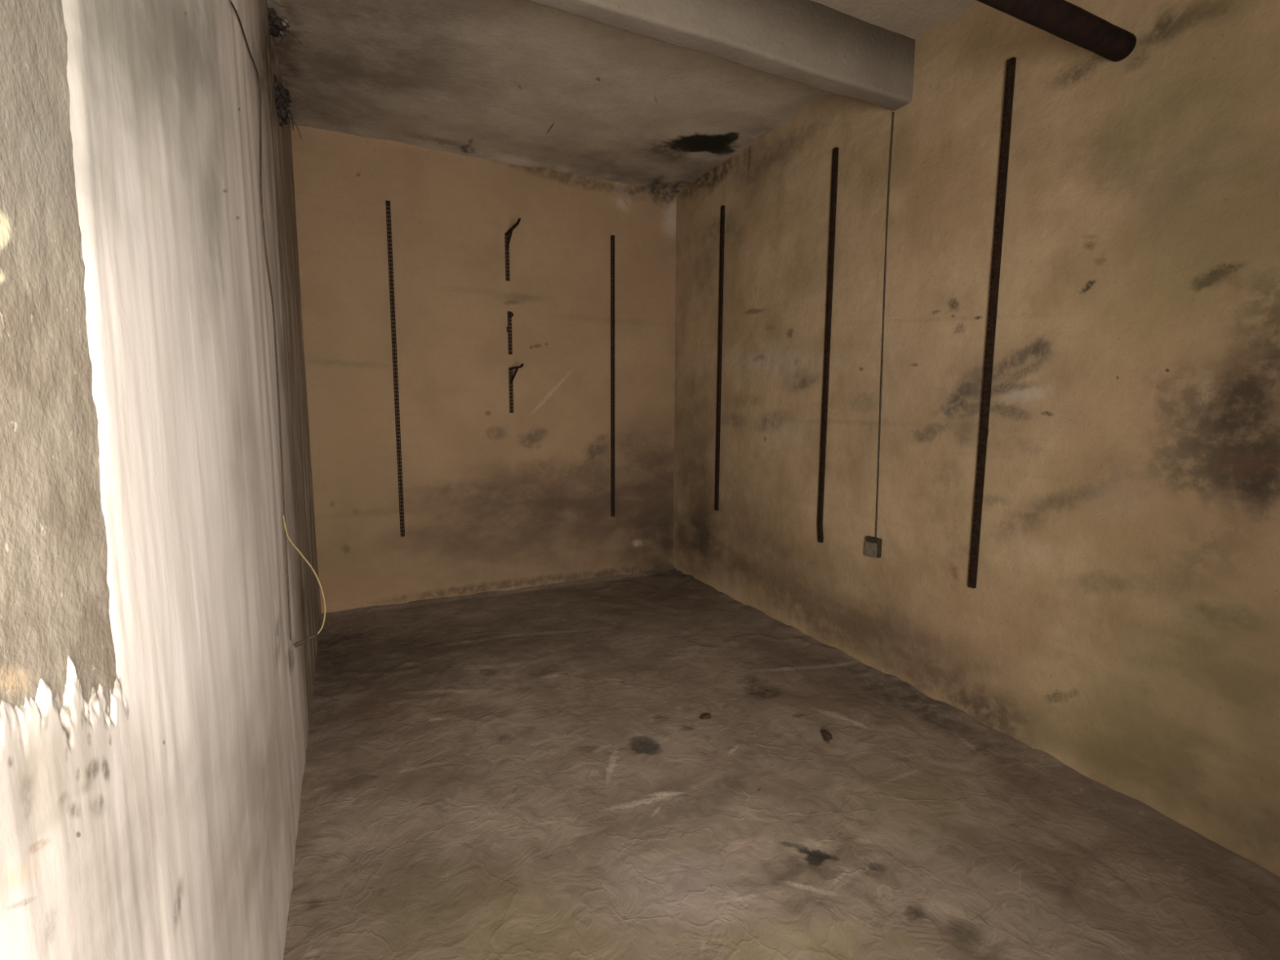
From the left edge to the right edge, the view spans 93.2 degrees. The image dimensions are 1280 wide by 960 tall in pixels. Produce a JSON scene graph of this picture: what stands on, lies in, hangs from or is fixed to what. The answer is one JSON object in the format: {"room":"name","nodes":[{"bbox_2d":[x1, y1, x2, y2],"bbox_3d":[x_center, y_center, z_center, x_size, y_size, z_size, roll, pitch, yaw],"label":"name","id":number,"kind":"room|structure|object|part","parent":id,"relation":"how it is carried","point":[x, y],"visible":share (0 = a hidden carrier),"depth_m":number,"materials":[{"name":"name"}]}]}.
{"room":"basement storage room","nodes":[
{"label":"basement storage room","id":0,"kind":"room"},
{"bbox_2d":[0,0,321,959],"bbox_3d":[-1.127,-0.352,1.635,0.165,3.283,5.162,-3,8,-26],"label":"wall","id":1,"kind":"structure","parent":0,"point":[164,825],"depth_m":0.71,"materials":[{"name":"white paint"}]},
{"bbox_2d":[229,0,291,640],"bbox_3d":[-1.148,-0.378,1.870,0.005,1.879,0.627,-3,8,-26],"label":"cable","id":2,"kind":"object","parent":1,"relation":"attached to","point":[230,1],"visible":1,"depth_m":2.05,"materials":[{"name":"black rubber"}]},
{"bbox_2d":[273,74,301,139],"bbox_3d":[-1.647,-1.731,2.816,0.106,0.215,0.231,-3,8,-26],"label":"clump","id":3,"kind":"object","parent":1,"relation":"attached to","point":[282,95],"visible":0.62,"depth_m":2.77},
{"bbox_2d":[282,515,325,647],"bbox_3d":[-1.171,0.353,2.119,0.114,0.476,0.021,-3,8,-26],"label":"loose wire","id":4,"kind":"object","parent":1,"relation":"attached to","point":[298,643],"visible":1,"depth_m":2.13,"materials":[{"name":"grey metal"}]},
{"bbox_2d":[290,124,676,613],"bbox_3d":[-0.945,-0.704,4.469,2.982,3.283,0.185,-3,8,-26],"label":"wall","id":5,"kind":"structure","parent":0,"point":[495,499],"depth_m":4.30,"materials":[{"name":"beige paint"}]},
{"bbox_2d":[385,200,404,536],"bbox_3d":[-1.637,-0.708,4.049,0.027,2.212,0.020,-3,8,-26],"label":"shelf rail","id":6,"kind":"object","parent":5,"relation":"attached to","point":[387,202],"visible":1,"depth_m":4.04,"materials":[{"name":"metal"}]},
{"bbox_2d":[506,311,513,354],"bbox_3d":[-0.930,-1.057,4.348,0.048,0.302,0.028,-3,8,-26],"label":"bracket","id":7,"kind":"object","parent":5,"relation":"attached to","point":[510,314],"visible":1,"depth_m":4.34,"materials":[{"name":"metal"}]},
{"bbox_2d":[504,217,520,280],"bbox_3d":[-0.864,-1.565,4.129,0.026,0.335,0.361,-3,8,-26],"label":"shelf bracket","id":8,"kind":"object","parent":5,"relation":"attached to","point":[509,231],"visible":1,"depth_m":4.27,"materials":[{"name":"metal"}]},
{"bbox_3d":[-0.940,-1.579,4.284,0.026,0.325,0.014,-3,8,-26],"label":"wall leg","id":9,"kind":"part","parent":8,"relation":"part of","materials":[{"name":"metal"}]},
{"bbox_3d":[-0.862,-1.719,4.108,0.016,0.024,0.357,-3,8,-26],"label":"arm","id":10,"kind":"part","parent":8,"relation":"part of","materials":[{"name":"metal"}]},
{"bbox_2d":[508,363,524,413],"bbox_3d":[-0.867,-0.639,4.256,0.026,0.335,0.341,-3,8,-26],"label":"shelf bracket","id":11,"kind":"object","parent":5,"relation":"attached to","point":[511,377],"visible":1,"depth_m":4.39,"materials":[{"name":"metal"}]},
{"bbox_3d":[-0.938,-0.653,4.403,0.026,0.325,0.014,-3,8,-26],"label":"wall leg","id":12,"kind":"part","parent":11,"relation":"part of","materials":[{"name":"metal"}]},
{"bbox_3d":[-0.865,-0.794,4.235,0.016,0.024,0.337,-3,8,-26],"label":"arm","id":13,"kind":"part","parent":11,"relation":"part of","materials":[{"name":"metal"}]},
{"bbox_2d":[610,235,614,516],"bbox_3d":[-0.213,-0.784,4.737,0.027,2.170,0.020,-3,8,-26],"label":"shelf rail","id":14,"kind":"object","parent":5,"relation":"attached to","point":[612,237],"visible":1,"depth_m":4.72,"materials":[{"name":"metal"}]},
{"bbox_2d":[266,0,977,193],"bbox_3d":[0.151,-2.064,2.044,2.982,0.272,5.162,-3,8,-26],"label":"ceiling","id":15,"kind":"structure","parent":0,"point":[519,82],"depth_m":3.21,"materials":[{"name":"grey concrete"}]},
{"bbox_2d":[266,8,301,44],"bbox_3d":[-1.548,-1.971,2.616,0.141,0.116,0.163,-3,8,-26],"label":"clump","id":16,"kind":"object","parent":15,"relation":"attached to","point":[276,24],"visible":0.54,"depth_m":2.60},
{"bbox_2d":[527,0,915,111],"bbox_3d":[0.046,-1.868,2.284,2.782,0.323,0.119,-3,8,-26],"label":"ceiling beam","id":17,"kind":"structure","parent":15,"relation":"attached to","point":[808,42],"depth_m":2.51,"materials":[{"name":"grey concrete"}]},
{"bbox_2d":[283,564,1279,959],"bbox_3d":[0.135,1.187,2.449,2.982,0.241,5.162,-3,8,-26],"label":"floor","id":18,"kind":"structure","parent":0,"point":[528,773],"depth_m":2.11,"materials":[{"name":"grey concrete"}]},
{"bbox_2d":[699,713,710,719],"bbox_3d":[0.296,1.067,2.736,0.060,0.015,0.030,-3,8,-26],"label":"clod","id":19,"kind":"object","parent":18,"relation":"on","point":[705,715],"visible":1,"depth_m":2.73,"materials":[{"name":"brown soil"}]},
{"bbox_2d":[820,728,832,739],"bbox_3d":[0.796,1.083,2.580,0.032,0.024,0.060,-3,8,-26],"label":"clod","id":20,"kind":"object","parent":18,"relation":"on","point":[826,734],"visible":1,"depth_m":2.57,"materials":[{"name":"brown soil"}]},
{"bbox_2d":[672,0,1279,876],"bbox_3d":[1.408,-0.492,2.859,0.169,3.283,5.162,-3,8,-26],"label":"wall","id":21,"kind":"structure","parent":0,"point":[1120,623],"depth_m":2.39,"materials":[{"name":"beige paint"}]},
{"bbox_2d":[714,204,724,511],"bbox_3d":[0.574,-0.846,4.363,0.020,2.160,0.027,-3,8,-26],"label":"shelf rail","id":22,"kind":"object","parent":21,"relation":"attached to","point":[722,207],"visible":1,"depth_m":4.35,"materials":[{"name":"metal"}]},
{"bbox_2d":[817,146,839,542],"bbox_3d":[1.052,-0.713,3.388,0.020,2.165,0.039,-3,8,-26],"label":"shelf rail","id":23,"kind":"object","parent":21,"relation":"attached to","point":[835,151],"visible":1,"depth_m":3.38,"materials":[{"name":"metal"}]},
{"bbox_2d":[864,535,882,557],"bbox_3d":[1.221,0.352,3.169,0.039,0.101,0.086,-3,8,-26],"label":"box","id":24,"kind":"object","parent":21,"relation":"attached to","point":[873,545],"visible":1,"depth_m":3.15,"materials":[{"name":"grey plastic"}]},
{"bbox_3d":[1.208,0.363,3.166,0.007,0.075,0.076,0,3,-26],"label":"plate","id":25,"kind":"part","parent":24,"relation":"part of","materials":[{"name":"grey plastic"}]},
{"bbox_2d":[875,111,893,537],"bbox_3d":[1.230,-0.738,3.047,0.013,2.100,0.039,-6,10,-42],"label":"cable","id":26,"kind":"object","parent":21,"relation":"attached to","point":[892,121],"visible":1,"depth_m":3.04,"materials":[{"name":"black rubber"}]},
{"bbox_2d":[968,57,1016,588],"bbox_3d":[1.470,-0.599,2.536,0.020,2.163,0.033,-3,8,-26],"label":"shelf rail","id":27,"kind":"object","parent":21,"relation":"attached to","point":[988,357],"visible":1,"depth_m":2.52,"materials":[{"name":"metal"}]},
{"bbox_2d":[976,0,1136,62],"bbox_3d":[0.464,-1.419,1.501,2.676,0.084,0.084,-3,8,-26],"label":"pipe","id":28,"kind":"object","parent":21,"relation":"attached to","point":[1062,19],"visible":1,"depth_m":1.92,"materials":[{"name":"brown metal"}]}
]}

